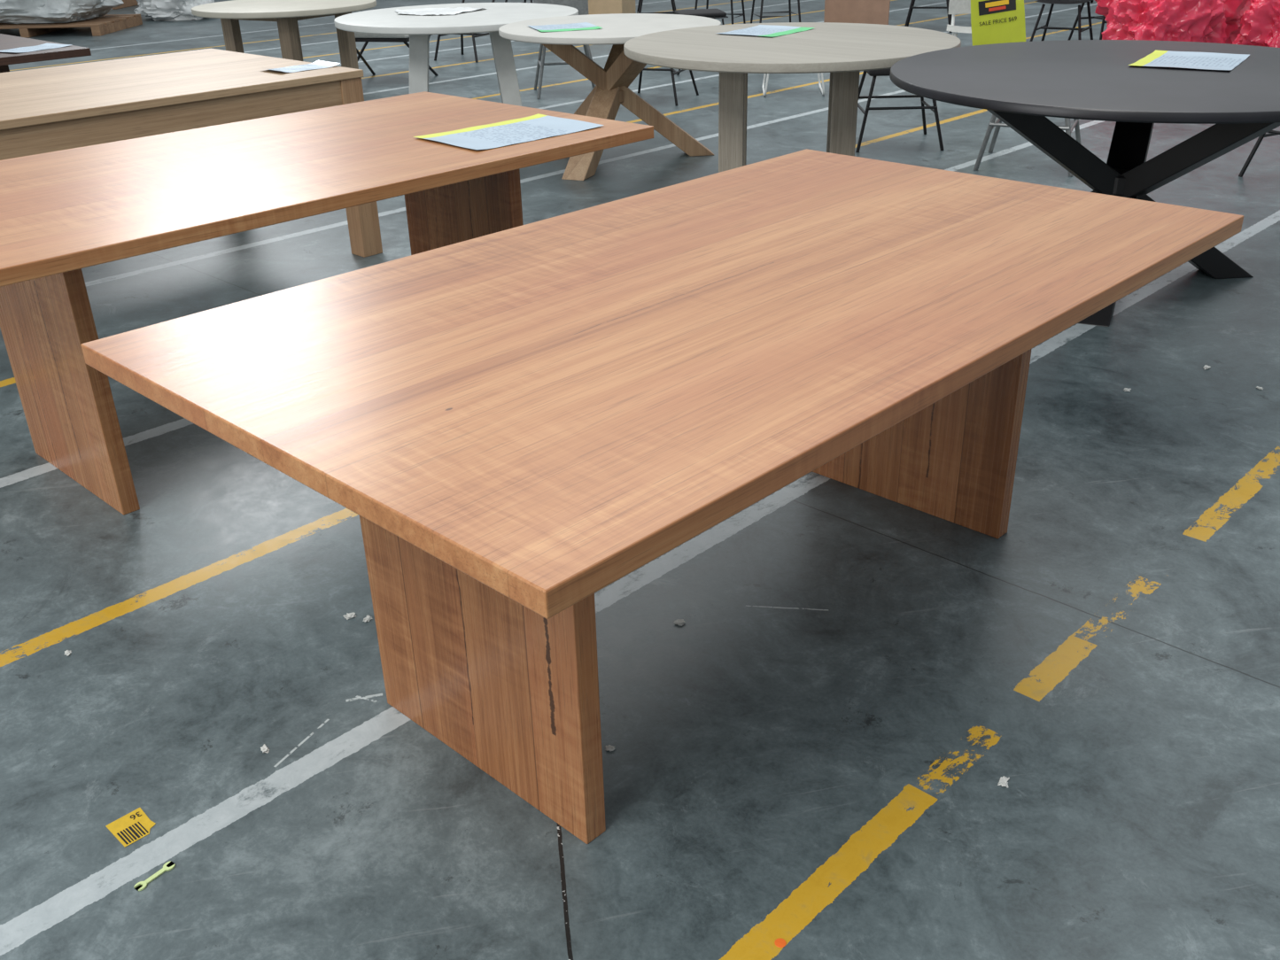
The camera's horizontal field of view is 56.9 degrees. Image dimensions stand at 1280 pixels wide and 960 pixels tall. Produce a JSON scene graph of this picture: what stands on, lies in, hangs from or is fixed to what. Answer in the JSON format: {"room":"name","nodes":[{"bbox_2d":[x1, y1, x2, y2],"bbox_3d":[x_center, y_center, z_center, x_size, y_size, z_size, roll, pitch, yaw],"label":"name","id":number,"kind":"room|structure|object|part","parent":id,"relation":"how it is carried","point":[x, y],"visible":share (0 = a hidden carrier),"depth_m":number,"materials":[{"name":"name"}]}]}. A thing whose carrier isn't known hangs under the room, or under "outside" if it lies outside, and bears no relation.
{"room":"store","nodes":[
{"label":"store","id":0,"kind":"room"},
{"bbox_2d":[0,0,1279,959],"bbox_3d":[-1.518,-1.803,6.980,40.000,0.100,40.000,22,35,39],"label":"floor","id":1,"kind":"structure","parent":0,"point":[815,760],"depth_m":2.42,"materials":[{"name":"concrete"}]},
{"bbox_2d":[0,33,91,72],"bbox_3d":[-3.897,-1.657,5.844,1.170,0.779,2.050,22,35,39],"label":"dining table","id":2,"kind":"object","parent":1,"relation":"on","point":[7,42],"visible":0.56,"depth_m":5.91,"materials":[{"name":"brown wood"}]},
{"bbox_3d":[-3.413,-1.878,6.295,0.580,0.742,0.046,22,35,39],"label":"leg","id":3,"kind":"part","parent":2,"relation":"part of","materials":[{"name":"brown wood"}]},
{"bbox_2d":[0,43,72,52],"bbox_3d":[-3.075,-2.183,5.967,0.209,0.006,0.330,13,30,26],"label":"sheet","id":4,"kind":"object","parent":2,"relation":"on","point":[44,46],"visible":1,"depth_m":5.99,"materials":[{"name":"paper"}]},
{"bbox_2d":[64,650,71,655],"bbox_3d":[-1.235,0.373,2.550,0.015,0.006,0.020,-16,30,-26],"label":"paper scrap","id":5,"kind":"object","parent":1,"relation":"on","point":[67,652],"visible":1,"depth_m":2.55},
{"bbox_2d":[0,14,142,38],"bbox_3d":[-7.211,-5.535,14.398,1.800,0.125,1.260,-1,27,1],"label":"pallet","id":6,"kind":"object","parent":1,"relation":"on","point":[106,24],"visible":0.81,"depth_m":14.04,"materials":[{"name":"brown wood"}]},
{"bbox_2d":[0,0,124,23],"bbox_3d":[-7.215,-5.832,14.198,1.757,0.566,1.218,-1,27,1],"label":"goods","id":7,"kind":"object","parent":6,"relation":"on","point":[13,11],"visible":1,"depth_m":13.83},
{"bbox_2d":[112,0,138,9],"bbox_3d":[-8.001,-7.261,17.318,1.000,0.602,1.004,0,27,4],"label":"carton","id":8,"kind":"object","parent":1,"relation":"on","point":[127,3],"visible":0.24,"depth_m":17.28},
{"bbox_2d":[105,807,155,847],"bbox_3d":[-0.890,0.609,2.072,0.076,0.001,0.063,22,35,39],"label":"barcode sticker","id":9,"kind":"object","parent":1,"relation":"on","point":[135,825],"visible":1,"depth_m":2.07,"materials":[{"name":"yellow"}]},
{"bbox_2d":[134,861,175,891],"bbox_3d":[-0.807,0.659,1.965,0.018,0.003,0.070,17,32,32],"label":"spanner","id":10,"kind":"object","parent":1,"relation":"on","point":[140,886],"visible":1,"depth_m":1.96,"materials":[{"name":"metal"}]},
{"bbox_2d":[133,0,214,20],"bbox_3d":[-6.091,-6.279,15.443,1.082,0.455,0.807,3,27,9],"label":"goods","id":11,"kind":"object","parent":1,"relation":"on","point":[158,10],"visible":0.77,"depth_m":15.21},
{"bbox_2d":[0,48,382,257],"bbox_3d":[-2.338,-1.210,4.872,1.290,0.785,2.080,22,35,39],"label":"dining table","id":12,"kind":"object","parent":1,"relation":"on","point":[45,110],"visible":0.82,"depth_m":4.67,"materials":[{"name":"brown wood"}]},
{"bbox_2d":[268,60,339,72],"bbox_3d":[-1.446,-1.758,5.023,0.176,0.012,0.287,23,36,39],"label":"sheet","id":13,"kind":"object","parent":12,"relation":"on","point":[319,64],"visible":1,"depth_m":5.05,"materials":[{"name":"paper"}]},
{"bbox_3d":[-1.234,-1.356,5.136,0.100,0.755,0.100,22,35,39],"label":"leg","id":14,"kind":"part","parent":12,"relation":"part of","materials":[{"name":"brown wood"}]},
{"bbox_2d":[260,744,269,753],"bbox_3d":[-0.715,0.512,2.248,0.015,0.006,0.023,-20,32,-33],"label":"paper scrap","id":15,"kind":"object","parent":1,"relation":"on","point":[264,748],"visible":1,"depth_m":2.25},
{"bbox_2d":[191,0,376,69],"bbox_3d":[-2.688,-3.307,9.126,1.359,0.700,1.359,22,35,39],"label":"round table","id":16,"kind":"object","parent":1,"relation":"on","point":[287,13],"visible":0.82,"depth_m":8.76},
{"bbox_3d":[-3.094,-3.234,9.048,0.110,0.658,0.080,14,31,28],"label":"leg","id":17,"kind":"part","parent":16,"relation":"part of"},
{"bbox_3d":[-2.847,-3.441,8.772,0.478,0.050,0.028,14,31,28],"label":"cross rail","id":18,"kind":"part","parent":16,"relation":"part of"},
{"bbox_3d":[-2.585,-3.107,8.771,0.110,0.658,0.080,14,31,28],"label":"leg","id":19,"kind":"part","parent":16,"relation":"part of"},
{"bbox_3d":[-2.790,-3.470,9.500,0.110,0.658,0.080,14,31,28],"label":"leg","id":20,"kind":"part","parent":16,"relation":"part of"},
{"bbox_3d":[-2.439,-3.496,8.859,0.028,0.050,0.478,14,31,28],"label":"cross rail","id":21,"kind":"part","parent":16,"relation":"part of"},
{"bbox_3d":[-2.280,-3.343,9.223,0.110,0.658,0.080,14,31,28],"label":"leg","id":22,"kind":"part","parent":16,"relation":"part of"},
{"bbox_2d":[0,91,653,515],"bbox_3d":[-1.082,-0.585,3.579,1.180,0.779,2.050,22,35,39],"label":"dining table","id":23,"kind":"object","parent":1,"relation":"on","point":[64,213],"visible":0.7,"depth_m":3.20,"materials":[{"name":"brown wood"}]},
{"bbox_3d":[-1.564,-0.331,3.144,0.580,0.742,0.046,22,35,39],"label":"leg","id":24,"kind":"part","parent":23,"relation":"part of","materials":[{"name":"brown wood"}]},
{"bbox_3d":[-0.599,-0.805,4.030,0.580,0.742,0.046,22,35,39],"label":"leg","id":25,"kind":"part","parent":23,"relation":"part of","materials":[{"name":"brown wood"}]},
{"bbox_2d":[413,113,604,149],"bbox_3d":[-0.402,-1.076,3.643,0.495,0.006,0.322,-25,35,-38],"label":"sheet","id":26,"kind":"object","parent":23,"relation":"on","point":[536,127],"visible":1,"depth_m":3.64,"materials":[{"name":"paper"}]},
{"bbox_2d":[342,612,356,620],"bbox_3d":[-0.652,0.305,2.652,0.029,0.008,0.020,-7,27,-11],"label":"paper scrap","id":27,"kind":"object","parent":1,"relation":"on","point":[347,616],"visible":1,"depth_m":2.65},
{"bbox_2d":[362,614,372,622],"bbox_3d":[-0.610,0.310,2.641,0.017,0.007,0.022,12,30,25],"label":"paper scrap","id":28,"kind":"object","parent":1,"relation":"on","point":[368,618],"visible":1,"depth_m":2.64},
{"bbox_2d":[354,31,438,76],"bbox_3d":[-2.125,-3.648,10.036,0.684,0.480,0.550,6,28,14],"label":"dining chair","id":29,"kind":"object","parent":1,"relation":"on","point":[359,36],"visible":0.25,"depth_m":9.76,"materials":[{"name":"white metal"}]},
{"bbox_3d":[-2.419,-3.614,10.126,0.024,0.350,0.477,9,29,20],"label":"leg","id":30,"kind":"part","parent":29,"relation":"part of","materials":[{"name":"black metal"}]},
{"bbox_3d":[-2.385,-3.624,10.145,0.024,0.349,0.477,3,27,9],"label":"leg","id":31,"kind":"part","parent":29,"relation":"part of","materials":[{"name":"black metal"}]},
{"bbox_2d":[354,31,409,38],"bbox_3d":[-2.129,-3.813,9.952,0.620,0.110,0.550,6,28,14],"label":"seat","id":32,"kind":"object","parent":29,"relation":"on","point":[357,34],"depth_m":9.73,"materials":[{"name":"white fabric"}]},
{"bbox_3d":[-2.128,-3.751,9.984,0.580,0.030,0.510,6,28,14],"label":"frame","id":33,"kind":"part","parent":29,"relation":"part of","materials":[{"name":"black metal"}]},
{"bbox_3d":[-1.854,-3.570,10.011,0.024,0.349,0.477,9,29,20],"label":"leg","id":34,"kind":"part","parent":29,"relation":"part of","materials":[{"name":"black metal"}]},
{"bbox_2d":[333,2,578,106],"bbox_3d":[-1.182,-2.723,7.872,1.576,0.720,1.576,22,35,39],"label":"round table","id":35,"kind":"object","parent":1,"relation":"on","point":[493,16],"visible":0.72,"depth_m":7.55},
{"bbox_3d":[-1.426,-2.557,7.603,0.194,0.678,0.141,-5,27,-7],"label":"leg","id":36,"kind":"part","parent":35,"relation":"part of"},
{"bbox_3d":[-1.506,-2.802,8.091,0.194,0.678,0.141,-5,27,-7],"label":"leg","id":37,"kind":"part","parent":35,"relation":"part of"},
{"bbox_2d":[395,7,483,15],"bbox_3d":[-1.367,-3.111,7.832,0.624,0.013,0.450,3,27,9],"label":"sheet","id":38,"kind":"object","parent":35,"relation":"on","point":[422,11],"visible":1,"depth_m":7.85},
{"bbox_3d":[-0.937,-2.852,8.160,0.194,0.678,0.141,-5,27,-7],"label":"leg","id":39,"kind":"part","parent":35,"relation":"part of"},
{"bbox_3d":[-0.858,-2.607,7.671,0.194,0.678,0.141,-5,27,-7],"label":"leg","id":40,"kind":"part","parent":35,"relation":"part of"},
{"bbox_2d":[434,0,495,62],"bbox_3d":[-1.625,-4.417,11.056,0.494,0.893,0.511,12,30,24],"label":"dining chair","id":41,"kind":"object","parent":1,"relation":"on","point":[474,34],"visible":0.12,"depth_m":11.10,"materials":[{"name":"black metal"}]},
{"bbox_3d":[-1.885,-4.164,11.075,0.137,0.436,0.024,-8,28,-13],"label":"leg","id":42,"kind":"part","parent":41,"relation":"part of","materials":[{"name":"black metal"}]},
{"bbox_3d":[-1.716,-4.319,11.372,0.024,0.436,0.137,-11,29,-19],"label":"leg","id":43,"kind":"part","parent":41,"relation":"part of","materials":[{"name":"black metal"}]},
{"bbox_3d":[-1.541,-4.093,10.917,0.024,0.436,0.137,-11,29,-19],"label":"leg","id":44,"kind":"part","parent":41,"relation":"part of","materials":[{"name":"black metal"}]},
{"bbox_2d":[533,0,596,99],"bbox_3d":[-0.585,-3.434,9.060,0.494,0.893,0.511,-5,27,-6],"label":"dining chair","id":45,"kind":"object","parent":1,"relation":"on","point":[582,5],"visible":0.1,"depth_m":9.15,"materials":[{"name":"grey metal"}]},
{"bbox_3d":[-0.793,-3.290,9.292,0.137,0.436,0.024,16,32,30],"label":"leg","id":46,"kind":"part","parent":45,"relation":"part of","materials":[{"name":"grey metal"}]},
{"bbox_3d":[-0.743,-3.123,8.960,0.024,0.436,0.137,20,34,36],"label":"leg","id":47,"kind":"part","parent":45,"relation":"part of","materials":[{"name":"grey metal"}]},
{"bbox_3d":[-0.617,-3.756,9.107,0.420,0.360,0.086,-5,27,-6],"label":"backrest","id":48,"kind":"part","parent":45,"relation":"part of","materials":[{"name":"grey fabric"}]},
{"bbox_3d":[-0.412,-3.321,9.334,0.024,0.436,0.137,20,34,36],"label":"leg","id":49,"kind":"part","parent":45,"relation":"part of","materials":[{"name":"grey metal"}]},
{"bbox_3d":[-0.361,-3.154,9.002,0.137,0.436,0.024,16,32,30],"label":"leg","id":50,"kind":"part","parent":45,"relation":"part of","materials":[{"name":"grey metal"}]},
{"bbox_2d":[498,13,721,180],"bbox_3d":[-0.161,-2.242,6.841,1.253,0.745,1.253,22,35,39],"label":"round table","id":51,"kind":"object","parent":1,"relation":"on","point":[612,82],"visible":0.77,"depth_m":6.70,"materials":[{"name":"brown wood"}]},
{"bbox_2d":[528,22,602,31],"bbox_3d":[-0.422,-2.523,6.575,0.346,0.006,0.350,-9,28,-15],"label":"sheet","id":52,"kind":"object","parent":51,"relation":"on","point":[584,26],"visible":1,"depth_m":6.57,"materials":[{"name":"paper"}]},
{"bbox_3d":[-0.186,-2.197,6.791,0.136,0.710,1.046,9,29,20],"label":"leg","id":53,"kind":"part","parent":51,"relation":"part of","materials":[{"name":"brown wood"}]},
{"bbox_3d":[-0.203,-2.251,6.899,0.136,0.710,1.046,-21,33,-33],"label":"leg","id":54,"kind":"part","parent":51,"relation":"part of","materials":[{"name":"brown wood"}]},
{"bbox_3d":[-0.091,-2.232,6.857,0.746,0.710,0.903,22,35,39],"label":"leg","id":55,"kind":"part","parent":51,"relation":"part of","materials":[{"name":"brown wood"}]},
{"bbox_2d":[605,744,615,751],"bbox_3d":[-0.057,0.506,2.227,0.020,0.006,0.016,4,27,10],"label":"paper scrap","id":56,"kind":"object","parent":1,"relation":"on","point":[609,748],"visible":1,"depth_m":2.23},
{"bbox_2d":[588,0,636,14],"bbox_3d":[-0.464,-5.844,14.240,0.680,0.501,0.604,6,28,14],"label":"cardboard box","id":57,"kind":"object","parent":1,"relation":"on","point":[594,6],"visible":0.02,"depth_m":14.01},
{"bbox_2d":[636,0,675,14],"bbox_3d":[0.173,-5.135,12.380,0.494,0.893,0.511,-2,27,-1],"label":"dining chair","id":58,"kind":"object","parent":1,"relation":"on","point":[640,6],"visible":0.3,"depth_m":12.46,"materials":[{"name":"black metal"}]},
{"bbox_3d":[-0.007,-4.832,12.295,0.137,0.436,0.024,-24,35,-37],"label":"leg","id":59,"kind":"part","parent":58,"relation":"part of","materials":[{"name":"black metal"}]},
{"bbox_3d":[0.378,-4.846,12.303,0.137,0.436,0.024,19,34,35],"label":"leg","id":60,"kind":"part","parent":58,"relation":"part of","materials":[{"name":"black metal"}]},
{"bbox_2d":[80,148,1243,844],"bbox_3d":[0.192,-0.058,2.473,1.184,0.779,2.054,22,35,39],"label":"dining table","id":61,"kind":"object","parent":1,"relation":"on","point":[516,422],"visible":1,"depth_m":2.01,"materials":[{"name":"brown wood"}]},
{"bbox_3d":[-0.292,0.196,2.037,0.580,0.742,0.046,22,35,39],"label":"leg","id":62,"kind":"part","parent":61,"relation":"part of","materials":[{"name":"brown wood"}]},
{"bbox_3d":[0.677,-0.280,2.925,0.580,0.742,0.046,22,35,39],"label":"leg","id":63,"kind":"part","parent":61,"relation":"part of","materials":[{"name":"brown wood"}]},
{"bbox_2d":[637,68,698,105],"bbox_3d":[0.125,-3.059,8.780,0.500,0.443,0.500,9,29,19],"label":"chair","id":64,"kind":"object","parent":1,"relation":"on","point":[644,69],"visible":0.16,"depth_m":8.60,"materials":[{"name":"black metal"}]},
{"bbox_3d":[0.013,-3.150,9.017,0.020,0.396,0.146,-13,29,-21],"label":"leg","id":65,"kind":"part","parent":64,"relation":"part of","materials":[{"name":"black metal"}]},
{"bbox_3d":[0.238,-2.927,8.565,0.020,0.396,0.146,-13,29,-21],"label":"leg","id":66,"kind":"part","parent":64,"relation":"part of","materials":[{"name":"black metal"}]},
{"bbox_3d":[0.377,-3.094,8.889,0.146,0.396,0.020,-13,29,-21],"label":"leg","id":67,"kind":"part","parent":64,"relation":"part of","materials":[{"name":"black metal"}]},
{"bbox_2d":[673,619,685,626],"bbox_3d":[0.088,0.313,2.599,0.023,0.007,0.025,12,30,25],"label":"paper scrap","id":68,"kind":"object","parent":1,"relation":"on","point":[679,622],"visible":1,"depth_m":2.60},
{"bbox_2d":[673,8,728,75],"bbox_3d":[0.509,-3.728,10.034,0.456,0.480,0.465,-5,27,-6],"label":"chair","id":69,"kind":"object","parent":1,"relation":"on","point":[713,13],"visible":0.43,"depth_m":9.82,"materials":[{"name":"black metal"}]},
{"bbox_2d":[694,0,745,24],"bbox_3d":[0.804,-4.981,11.931,0.462,0.992,0.462,9,29,19],"label":"bar stool","id":70,"kind":"object","parent":1,"relation":"on","point":[732,13],"visible":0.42,"depth_m":12.09,"materials":[{"name":"black metal"}]},
{"bbox_3d":[0.918,-4.713,11.791,0.022,0.633,0.107,-13,29,-21],"label":"leg","id":71,"kind":"part","parent":70,"relation":"part of","materials":[{"name":"black metal"}]},
{"bbox_3d":[1.054,-4.876,12.107,0.107,0.633,0.022,-13,29,-21],"label":"leg","id":72,"kind":"part","parent":70,"relation":"part of","materials":[{"name":"black metal"}]},
{"bbox_2d":[750,0,800,23],"bbox_3d":[1.381,-5.008,11.953,0.462,0.992,0.462,-5,27,-6],"label":"bar stool","id":73,"kind":"object","parent":1,"relation":"on","point":[761,12],"visible":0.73,"depth_m":12.06,"materials":[{"name":"black metal"}]},
{"bbox_3d":[1.172,-4.917,12.182,0.107,0.633,0.022,18,33,33],"label":"leg","id":74,"kind":"part","parent":73,"relation":"part of","materials":[{"name":"black metal"}]},
{"bbox_3d":[1.223,-4.748,11.845,0.022,0.633,0.107,18,33,33],"label":"leg","id":75,"kind":"part","parent":73,"relation":"part of","materials":[{"name":"black metal"}]},
{"bbox_3d":[1.548,-4.948,12.223,0.022,0.633,0.107,18,33,33],"label":"leg","id":76,"kind":"part","parent":73,"relation":"part of","materials":[{"name":"black metal"}]},
{"bbox_3d":[1.599,-4.779,11.887,0.107,0.633,0.022,18,33,33],"label":"leg","id":77,"kind":"part","parent":73,"relation":"part of","materials":[{"name":"black metal"}]},
{"bbox_2d":[774,938,786,947],"bbox_3d":[0.216,0.711,1.813,0.018,0.001,0.018,22,35,39],"label":"sticker","id":78,"kind":"object","parent":1,"relation":"on","point":[779,942],"visible":1,"depth_m":1.81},
{"bbox_2d":[623,22,961,172],"bbox_3d":[0.713,-1.719,5.724,1.560,0.780,1.560,22,35,39],"label":"round table","id":79,"kind":"object","parent":1,"relation":"on","point":[842,50],"visible":0.74,"depth_m":5.42,"materials":[{"name":"wood"}]},
{"bbox_3d":[0.430,-1.610,5.569,0.116,0.738,0.070,2,27,7],"label":"leg","id":80,"kind":"part","parent":79,"relation":"part of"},
{"bbox_3d":[0.481,-1.808,5.958,0.116,0.738,0.070,2,27,7],"label":"leg","id":81,"kind":"part","parent":79,"relation":"part of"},
{"bbox_2d":[714,24,814,36],"bbox_3d":[0.625,-2.236,5.876,0.327,0.006,0.418,18,33,33],"label":"sheet","id":82,"kind":"object","parent":79,"relation":"on","point":[761,30],"visible":1,"depth_m":5.89,"materials":[{"name":"paper"}]},
{"bbox_3d":[0.997,-1.792,5.899,0.116,0.738,0.070,2,27,7],"label":"leg","id":83,"kind":"part","parent":79,"relation":"part of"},
{"bbox_3d":[0.946,-1.593,5.510,0.116,0.738,0.070,2,27,7],"label":"leg","id":84,"kind":"part","parent":79,"relation":"part of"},
{"bbox_2d":[762,72,824,96],"bbox_3d":[1.162,-3.176,8.910,0.456,0.480,0.465,0,27,4],"label":"stool","id":85,"kind":"object","parent":1,"relation":"on","point":[822,89],"visible":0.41,"depth_m":8.82,"materials":[{"name":"white metal"}]},
{"bbox_3d":[0.973,-3.156,8.934,0.076,0.432,0.465,0,27,4],"label":"leg","id":86,"kind":"part","parent":85,"relation":"part of","materials":[{"name":"white metal"}]},
{"bbox_3d":[1.352,-3.153,8.907,0.076,0.432,0.465,0,27,4],"label":"leg","id":87,"kind":"part","parent":85,"relation":"part of","materials":[{"name":"white metal"}]},
{"bbox_2d":[823,0,890,24],"bbox_3d":[2.290,-5.036,12.445,0.660,0.552,0.604,3,27,9],"label":"cardboard box","id":88,"kind":"object","parent":1,"relation":"on","point":[864,11],"visible":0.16,"depth_m":12.21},
{"bbox_2d":[855,68,943,152],"bbox_3d":[1.538,-2.269,7.113,0.520,0.473,0.520,-1,27,1],"label":"chair","id":89,"kind":"object","parent":1,"relation":"on","point":[881,72],"visible":0.44,"depth_m":6.95,"materials":[{"name":"black metal"}]},
{"bbox_3d":[1.337,-2.338,7.312,0.020,0.426,0.146,-25,35,-38],"label":"leg","id":90,"kind":"part","parent":89,"relation":"part of","materials":[{"name":"black metal"}]},
{"bbox_3d":[1.330,-2.152,6.946,0.146,0.426,0.020,-25,35,-38],"label":"leg","id":91,"kind":"part","parent":89,"relation":"part of","materials":[{"name":"black metal"}]},
{"bbox_3d":[1.533,-2.458,7.018,0.400,0.050,0.400,-1,27,1],"label":"seat","id":92,"kind":"part","parent":89,"relation":"part of","materials":[{"name":"plastic"}]},
{"bbox_3d":[1.746,-2.344,7.302,0.146,0.426,0.020,-25,35,-38],"label":"leg","id":93,"kind":"part","parent":89,"relation":"part of","materials":[{"name":"black metal"}]},
{"bbox_3d":[1.740,-2.158,6.936,0.020,0.426,0.146,-25,35,-38],"label":"leg","id":94,"kind":"part","parent":89,"relation":"part of","materials":[{"name":"black metal"}]},
{"bbox_2d":[904,0,952,32],"bbox_3d":[3.026,-5.135,12.230,0.494,0.893,0.511,6,28,14],"label":"dining chair","id":95,"kind":"object","parent":1,"relation":"on","point":[912,2],"visible":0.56,"depth_m":12.24,"materials":[{"name":"black metal"}]},
{"bbox_3d":[2.792,-4.859,12.204,0.137,0.436,0.024,-14,29,-23],"label":"leg","id":96,"kind":"part","parent":95,"relation":"part of","materials":[{"name":"black metal"}]},
{"bbox_3d":[2.890,-5.025,12.526,0.024,0.436,0.137,-18,31,-29],"label":"leg","id":97,"kind":"part","parent":95,"relation":"part of","materials":[{"name":"black metal"}]},
{"bbox_3d":[3.163,-4.821,12.110,0.024,0.436,0.137,-18,31,-29],"label":"leg","id":98,"kind":"part","parent":95,"relation":"part of","materials":[{"name":"black metal"}]},
{"bbox_2d":[946,0,971,36],"bbox_3d":[2.463,-3.297,8.631,0.494,0.893,0.511,4,27,12],"label":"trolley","id":99,"kind":"object","parent":1,"relation":"on","point":[955,6],"visible":0.37,"depth_m":8.75,"materials":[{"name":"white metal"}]},
{"bbox_3d":[2.340,-3.527,8.783,0.029,0.337,0.095,4,27,12],"label":"post","id":100,"kind":"part","parent":99,"relation":"part of","materials":[{"name":"white metal"}]},
{"bbox_3d":[2.459,-3.293,8.613,0.441,0.019,0.430,4,27,12],"label":"seat","id":101,"kind":"part","parent":99,"relation":"part of","materials":[{"name":"plastic"}]},
{"bbox_3d":[2.497,-3.620,8.675,0.420,0.360,0.086,4,27,12],"label":"backrest","id":102,"kind":"part","parent":99,"relation":"part of","materials":[{"name":"plastic"}]},
{"bbox_2d":[997,775,1009,787],"bbox_3d":[0.653,0.542,2.119,0.020,0.007,0.028,12,30,25],"label":"paper scrap","id":103,"kind":"object","parent":1,"relation":"on","point":[1003,781],"visible":1,"depth_m":2.12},
{"bbox_2d":[973,114,1081,176],"bbox_3d":[2.173,-1.981,6.512,0.526,0.474,0.525,10,29,22],"label":"chair","id":104,"kind":"object","parent":1,"relation":"on","point":[997,123],"visible":0.27,"depth_m":6.46,"materials":[{"name":"grey metal"}]},
{"bbox_3d":[1.903,-1.907,6.432,0.152,0.427,0.026,-11,28,-18],"label":"leg","id":105,"kind":"part","parent":104,"relation":"part of","materials":[{"name":"grey metal"}]},
{"bbox_3d":[2.069,-2.080,6.765,0.026,0.427,0.152,-11,28,-18],"label":"leg","id":106,"kind":"part","parent":104,"relation":"part of","materials":[{"name":"grey metal"}]},
{"bbox_3d":[2.278,-1.840,6.280,0.026,0.427,0.152,-11,28,-18],"label":"leg","id":107,"kind":"part","parent":104,"relation":"part of","materials":[{"name":"grey metal"}]},
{"bbox_3d":[2.444,-2.013,6.613,0.152,0.427,0.026,-11,28,-18],"label":"leg","id":108,"kind":"part","parent":104,"relation":"part of","materials":[{"name":"grey metal"}]},
{"bbox_2d":[1029,0,1093,41],"bbox_3d":[3.731,-4.186,10.320,0.494,0.893,0.511,15,31,29],"label":"bar stool","id":109,"kind":"object","parent":1,"relation":"on","point":[1045,27],"visible":0.94,"depth_m":10.36,"materials":[{"name":"black metal"}]},
{"bbox_3d":[3.464,-3.944,10.363,0.137,0.436,0.024,-5,27,-7],"label":"leg","id":110,"kind":"part","parent":109,"relation":"part of","materials":[{"name":"black metal"}]},
{"bbox_3d":[3.665,-4.092,10.643,0.024,0.436,0.137,-9,28,-14],"label":"leg","id":111,"kind":"part","parent":109,"relation":"part of","materials":[{"name":"black metal"}]},
{"bbox_3d":[3.721,-4.182,10.304,0.441,0.019,0.430,15,31,29],"label":"seat","id":112,"kind":"part","parent":109,"relation":"part of","materials":[{"name":"black fabric"}]},
{"bbox_3d":[3.789,-3.858,10.175,0.024,0.436,0.137,-9,28,-14],"label":"leg","id":113,"kind":"part","parent":109,"relation":"part of","materials":[{"name":"black metal"}]},
{"bbox_3d":[3.990,-4.005,10.455,0.137,0.436,0.024,-5,27,-7],"label":"leg","id":114,"kind":"part","parent":109,"relation":"part of","materials":[{"name":"black metal"}]},
{"bbox_2d":[889,39,1279,326],"bbox_3d":[1.849,-1.157,4.532,1.800,0.800,1.800,22,35,39],"label":"round table","id":115,"kind":"object","parent":1,"relation":"on","point":[1022,84],"visible":0.9,"depth_m":4.27,"materials":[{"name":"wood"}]},
{"bbox_3d":[1.871,-1.162,4.580,0.136,0.765,1.256,11,29,23],"label":"leg","id":116,"kind":"part","parent":115,"relation":"part of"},
{"bbox_3d":[1.800,-1.138,4.537,1.256,0.765,0.136,-4,27,-4],"label":"leg","id":117,"kind":"part","parent":115,"relation":"part of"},
{"bbox_3d":[1.878,-1.123,4.503,0.136,0.765,1.256,-19,32,-30],"label":"leg","id":118,"kind":"part","parent":115,"relation":"part of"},
{"bbox_2d":[1128,50,1249,69],"bbox_3d":[2.097,-1.600,4.499,0.350,0.006,0.466,15,31,30],"label":"sheet","id":119,"kind":"object","parent":115,"relation":"on","point":[1167,58],"visible":1,"depth_m":4.52,"materials":[{"name":"paper"}]},
{"bbox_2d":[1067,2,1107,40],"bbox_3d":[4.357,-4.487,10.881,0.511,0.893,0.494,-9,28,-15],"label":"dining chair","id":120,"kind":"object","parent":1,"relation":"on","point":[1103,17],"visible":0.35,"depth_m":11.07,"materials":[{"name":"black metal"}]},
{"bbox_3d":[4.108,-4.332,11.095,0.137,0.436,0.024,14,31,28],"label":"leg","id":121,"kind":"part","parent":120,"relation":"part of","materials":[{"name":"black metal"}]},
{"bbox_3d":[4.224,-4.169,10.766,0.024,0.436,0.137,10,29,22],"label":"leg","id":122,"kind":"part","parent":120,"relation":"part of","materials":[{"name":"black metal"}]},
{"bbox_2d":[1101,0,1227,43],"bbox_3d":[4.026,-3.497,8.961,0.945,0.872,0.621,-1,27,1],"label":"plastic bag","id":123,"kind":"object","parent":1,"relation":"on","point":[1177,20],"visible":0.48,"depth_m":8.80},
{"bbox_2d":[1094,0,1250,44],"bbox_3d":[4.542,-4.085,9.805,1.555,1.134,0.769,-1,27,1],"label":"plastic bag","id":124,"kind":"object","parent":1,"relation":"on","point":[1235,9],"visible":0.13,"depth_m":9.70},
{"bbox_2d":[1232,0,1279,47],"bbox_3d":[4.992,-3.482,8.988,0.913,0.776,0.622,-1,27,1],"label":"plastic bag","id":125,"kind":"object","parent":1,"relation":"on","point":[1260,25],"visible":0.5,"depth_m":8.85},
{"bbox_2d":[1238,130,1279,177],"bbox_3d":[3.499,-1.772,6.029,0.522,0.473,0.522,-15,30,-25],"label":"chair","id":126,"kind":"object","parent":1,"relation":"on","point":[1271,133],"visible":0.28,"depth_m":6.14,"materials":[{"name":"black metal"}]},
{"bbox_3d":[3.221,-1.781,6.114,0.148,0.426,0.022,6,28,15],"label":"leg","id":127,"kind":"part","parent":126,"relation":"part of","materials":[{"name":"black metal"}]},
{"bbox_2d":[970,0,1025,46],"bbox_3d":[2.191,-2.837,7.221,0.362,0.417,0.058,1,27,5],"label":"sale sign","id":128,"kind":"object","parent":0,"point":[992,21],"visible":1,"depth_m":7.23,"materials":[{"name":"yellow paper"}]},
{"bbox_3d":[2.178,-2.892,7.201,0.220,0.080,0.007,-6,19,8],"label":"header panel","id":129,"kind":"part","parent":128,"relation":"part of","materials":[{"name":"black"}]}
]}

